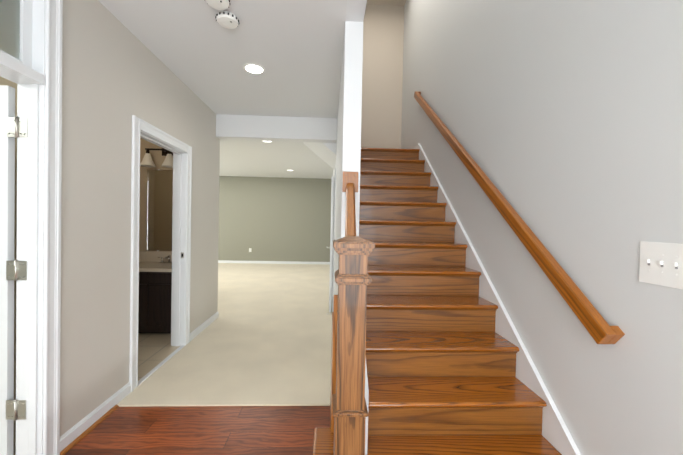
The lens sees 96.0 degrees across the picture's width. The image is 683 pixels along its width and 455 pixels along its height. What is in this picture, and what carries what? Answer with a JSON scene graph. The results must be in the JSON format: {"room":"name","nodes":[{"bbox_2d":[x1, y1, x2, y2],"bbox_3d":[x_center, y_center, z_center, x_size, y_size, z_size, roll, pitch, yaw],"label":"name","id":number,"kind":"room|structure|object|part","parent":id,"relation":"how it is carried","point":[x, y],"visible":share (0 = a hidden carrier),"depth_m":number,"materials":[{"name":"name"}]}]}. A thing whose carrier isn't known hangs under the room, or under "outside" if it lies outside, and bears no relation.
{"room":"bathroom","nodes":[
{"label":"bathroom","id":0,"kind":"room"},
{"bbox_2d":[0,76,16,398],"bbox_3d":[-2.566,-0.108,2.089,1.695,2.740,0.100,1,1,-2],"label":"wall","id":1,"kind":"structure","parent":0,"point":[3,81],"depth_m":2.06,"materials":[{"name":"beige paint"}]},
{"bbox_2d":[13,420,15,454],"bbox_3d":[-3.373,1.305,0.150,3.415,0.060,3.750,1,1,-2],"label":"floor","id":2,"kind":"structure","parent":0,"point":[14,452],"depth_m":1.86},
{"bbox_2d":[60,0,219,436],"bbox_3d":[-1.621,-0.077,1.267,0.125,2.740,5.880,1,1,-2],"label":"wall","id":3,"kind":"structure","parent":0,"point":[117,74],"depth_m":2.08,"materials":[{"name":"grey paint"}]},
{"bbox_2d":[0,0,19,59],"bbox_3d":[-1.612,-1.055,1.148,0.006,0.450,0.821,1,1,-2],"label":"window","id":4,"kind":"structure","parent":3,"relation":"in","point":[9,27],"depth_m":1.51,"materials":[{"name":"white"}]},
{"bbox_2d":[0,85,27,454],"bbox_3d":[-2.141,0.257,1.615,0.962,2.017,0.054,1,1,-2],"label":"door","id":5,"kind":"structure","parent":3,"relation":"in","point":[7,170],"depth_m":1.62,"materials":[{"name":"white paint"}]},
{"bbox_3d":[-1.710,0.218,1.613,0.102,1.598,0.015,1,1,-2],"label":"near door hinges","id":6,"kind":"part","parent":5,"relation":"part of","materials":[{"name":"silver metal"}]},
{"bbox_2d":[0,0,62,454],"bbox_3d":[-1.617,-0.060,1.163,0.165,2.710,1.091,1,1,-2],"label":"door frame","id":7,"kind":"structure","parent":3,"relation":"attached to","point":[34,73],"depth_m":1.62,"materials":[{"name":"white paint"}]},
{"bbox_2d":[60,404,118,454],"bbox_3d":[-1.591,1.275,1.961,0.018,0.018,0.467,1,1,-2],"label":"trim","id":8,"kind":"structure","parent":3,"relation":"attached to","point":[85,432],"depth_m":1.92,"materials":[{"name":"brown wood"}]},
{"bbox_2d":[129,115,191,391],"bbox_3d":[-1.692,0.204,2.832,0.165,2.130,0.985,1,1,-2],"label":"door frame","id":9,"kind":"structure","parent":3,"relation":"attached to","point":[181,232],"depth_m":3.22,"materials":[{"name":"white paint"}]},
{"bbox_2d":[138,345,184,385],"bbox_3d":[-1.659,1.261,2.850,0.042,0.018,0.805,1,1,-2],"label":"trim","id":10,"kind":"structure","parent":3,"relation":"attached to","point":[148,374],"depth_m":2.79,"materials":[{"name":"white paint"}]},
{"bbox_2d":[139,138,172,251],"bbox_3d":[-2.646,-0.138,4.039,1.695,2.740,0.004,1,1,-2],"label":"wall","id":11,"kind":"structure","parent":0,"point":[158,158],"depth_m":4.04,"materials":[{"name":"beige paint"}]},
{"bbox_2d":[138,333,179,380],"bbox_3d":[-2.597,1.272,3.112,1.810,0.070,1.905,1,1,-2],"label":"floor","id":12,"kind":"structure","parent":0,"point":[154,350],"depth_m":3.13,"materials":[{"name":"beige tile"}]},
{"bbox_2d":[138,251,171,333],"bbox_3d":[-2.422,0.776,3.771,1.226,0.907,0.574,1,1,-2],"label":"bathroom vanity","id":13,"kind":"object","parent":12,"relation":"on","point":[155,284],"visible":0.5,"depth_m":3.51,"materials":[{"name":"black wood"}]},
{"bbox_2d":[143,263,171,265],"bbox_3d":[-2.219,0.475,3.783,0.410,0.037,0.295,1,1,-2],"label":"sink","id":14,"kind":"object","parent":13,"relation":"in","point":[147,264],"depth_m":3.78,"materials":[{"name":"beige"}]},
{"bbox_2d":[158,255,171,262],"bbox_3d":[-2.224,0.407,3.918,0.275,0.101,0.147,1,1,-2],"label":"faucet","id":15,"kind":"object","parent":13,"relation":"on","point":[162,259],"depth_m":3.95,"materials":[{"name":"silver metal"}]},
{"bbox_2d":[64,406,329,454],"bbox_3d":[-0.251,1.342,1.896,2.970,0.060,6.980,1,1,-2],"label":"floor","id":16,"kind":"structure","parent":0,"point":[218,430],"depth_m":1.96,"materials":[{"name":"brown wood"}]},
{"bbox_2d":[332,171,374,454],"bbox_3d":[0.031,0.469,1.745,0.181,1.700,0.819,1,1,-2],"label":"newel post","id":17,"kind":"object","parent":16,"relation":"on","point":[353,279],"visible":1,"depth_m":1.36,"materials":[{"name":"brown wood"}]},
{"bbox_3d":[0.065,-0.092,1.803,0.119,0.578,0.689,1,1,-2],"label":"newel rail","id":18,"kind":"part","parent":17,"relation":"part of","materials":[{"name":"brown wood"}]},
{"bbox_2d":[312,147,561,454],"bbox_3d":[0.438,0.125,3.336,1.277,2.358,3.918,1,1,-2],"label":"staircase","id":19,"kind":"structure","parent":16,"relation":"on","point":[441,364],"depth_m":1.95,"materials":[{"name":"brown wood"}]},
{"bbox_2d":[98,0,346,178],"bbox_3d":[-3.115,-1.591,3.945,6.133,0.150,11.400,1,1,-2],"label":"ceiling","id":20,"kind":"structure","parent":0,"point":[294,48],"depth_m":2.64,"materials":[{"name":"white paint"}]},
{"bbox_2d":[205,0,229,9],"bbox_3d":[-0.775,-1.418,1.917,0.153,0.044,0.153,1,1,-2],"label":"smoke detector","id":21,"kind":"object","parent":20,"relation":"attached to","point":[220,4],"visible":1,"depth_m":1.92,"materials":[{"name":"white plastic"}]},
{"bbox_2d":[215,11,238,28],"bbox_3d":[-0.782,-1.421,2.109,0.153,0.044,0.153,1,1,-2],"label":"smoke detector","id":22,"kind":"object","parent":20,"relation":"attached to","point":[226,19],"visible":0.98,"depth_m":2.08,"materials":[{"name":"white plastic"}]},
{"bbox_2d":[243,63,264,73],"bbox_3d":[-0.798,-1.449,2.811,0.196,0.007,0.196,1,1,-2],"label":"recessed light","id":23,"kind":"object","parent":20,"relation":"in","point":[252,68],"visible":1,"depth_m":2.80,"materials":[{"name":"white plastic"}]},
{"bbox_2d":[216,114,336,142],"bbox_3d":[-0.857,-1.329,4.147,1.594,0.290,0.150,1,1,-2],"label":"header beam","id":24,"kind":"structure","parent":20,"relation":"attached to","point":[273,128],"depth_m":4.08,"materials":[{"name":"white paint"}]},
{"bbox_2d":[303,142,336,169],"bbox_3d":[-0.372,-1.245,4.854,0.563,0.460,1.220,1,1,-2],"label":"soffit","id":25,"kind":"structure","parent":20,"relation":"attached to","point":[325,152],"depth_m":4.76,"materials":[{"name":"white paint"}]},
{"bbox_2d":[117,263,331,406],"bbox_3d":[-3.252,1.216,5.908,6.133,0.073,7.553,1,1,-2],"label":"floor carpet","id":26,"kind":"object","parent":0,"point":[263,338],"visible":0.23,"depth_m":3.18,"materials":[{"name":"beige carpet"}]},
{"bbox_2d":[218,176,330,261],"bbox_3d":[-2.756,-0.224,9.746,7.385,2.740,0.120,1,1,-2],"label":"wall","id":27,"kind":"structure","parent":0,"point":[274,219],"depth_m":9.71,"materials":[{"name":"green paint"}]},
{"bbox_2d":[332,0,366,301],"bbox_3d":[0.005,-1.256,4.078,0.125,5.080,11.400,1,1,-2],"label":"wall","id":28,"kind":"structure","parent":0,"point":[348,154],"depth_m":2.14,"materials":[{"name":"white paint"}]},
{"bbox_2d":[60,145,417,451],"bbox_3d":[-2.582,0.008,3.991,7.265,2.453,11.400,1,1,-2],"label":"baseboard","id":29,"kind":"structure","parent":28,"relation":"attached to","point":[72,434],"depth_m":2.17,"materials":[{"name":"white paint"}]},
{"bbox_2d":[326,176,333,311],"bbox_3d":[-0.188,0.243,4.925,0.100,2.010,0.760,1,1,-2],"label":"closet door","id":30,"kind":"structure","parent":28,"relation":"in","point":[331,239],"depth_m":4.55,"materials":[{"name":"white paint"}]},
{"bbox_2d":[332,168,335,309],"bbox_3d":[-0.128,0.202,4.926,0.013,2.135,0.950,1,1,-2],"label":"trim","id":31,"kind":"structure","parent":28,"relation":"attached to","point":[333,237],"depth_m":4.46,"materials":[{"name":"white paint"}]},
{"bbox_2d":[330,295,337,432],"bbox_3d":[0.017,0.842,1.917,0.157,0.950,0.482,1,1,-2],"label":"trim","id":32,"kind":"structure","parent":28,"relation":"attached to","point":[334,349],"depth_m":1.67,"materials":[{"name":"brown wood"}]},
{"bbox_2d":[365,360,368,454],"bbox_3d":[0.113,0.712,1.838,0.022,0.821,0.644,1,1,-2],"label":"trim","id":33,"kind":"structure","parent":28,"relation":"attached to","point":[367,404],"depth_m":1.52,"materials":[{"name":"white paint"}]},
{"bbox_2d":[361,4,403,148],"bbox_3d":[0.519,-1.264,5.341,1.007,5.080,0.120,1,1,-2],"label":"wall","id":34,"kind":"structure","parent":0,"point":[382,76],"depth_m":5.27,"materials":[{"name":"beige paint"}]},
{"bbox_2d":[367,0,405,5],"bbox_3d":[0.710,-3.810,1.866,1.252,0.120,7.000,1,1,-2],"label":"ceiling","id":35,"kind":"structure","parent":0,"point":[390,2],"depth_m":5.19,"materials":[{"name":"beige paint"}]},
{"bbox_2d":[401,0,682,454],"bbox_3d":[1.224,-1.200,1.927,0.120,5.080,7.000,1,1,-2],"label":"wall","id":36,"kind":"structure","parent":0,"point":[562,120],"depth_m":1.51,"materials":[{"name":"white paint"}]},
{"bbox_2d":[418,143,580,454],"bbox_3d":[1.091,0.099,2.762,0.026,2.453,2.919,1,1,-2],"label":"trim","id":37,"kind":"structure","parent":36,"relation":"attached to","point":[556,434],"depth_m":1.98,"materials":[{"name":"white paint"}]},
{"bbox_2d":[414,91,624,343],"bbox_3d":[1.080,-0.686,2.758,0.078,2.314,3.043,1,1,-2],"label":"handrail","id":38,"kind":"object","parent":36,"relation":"attached to","point":[599,328],"depth_m":1.68,"materials":[{"name":"brown wood"}]},
{"bbox_2d":[639,241,682,288],"bbox_3d":[1.163,0.133,1.116,0.017,0.156,0.163,1,1,-2],"label":"switch plate","id":39,"kind":"object","parent":36,"relation":"attached to","point":[661,264],"visible":1,"depth_m":1.12,"materials":[{"name":"white plastic"}]},
{"bbox_3d":[-4.007,-0.165,4.047,4.415,2.740,0.125,1,1,-2],"label":"wall","id":40,"kind":"structure","parent":0,"visible":0},
{"bbox_2d":[140,148,172,167],"bbox_3d":[-2.199,-0.913,3.942,0.716,0.270,0.204,1,1,-2],"label":"light","id":41,"kind":"object","parent":40,"relation":"attached to","point":[147,160],"visible":0.56,"depth_m":3.90,"materials":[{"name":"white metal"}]},
{"bbox_2d":[146,169,172,250],"bbox_3d":[-2.207,-0.222,4.050,0.700,1.081,0.008,1,1,-2],"label":"bathroom mirror","id":42,"kind":"object","parent":40,"relation":"attached to","point":[159,208],"visible":0.48,"depth_m":4.04,"materials":[{"name":"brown mirror"}]}
]}

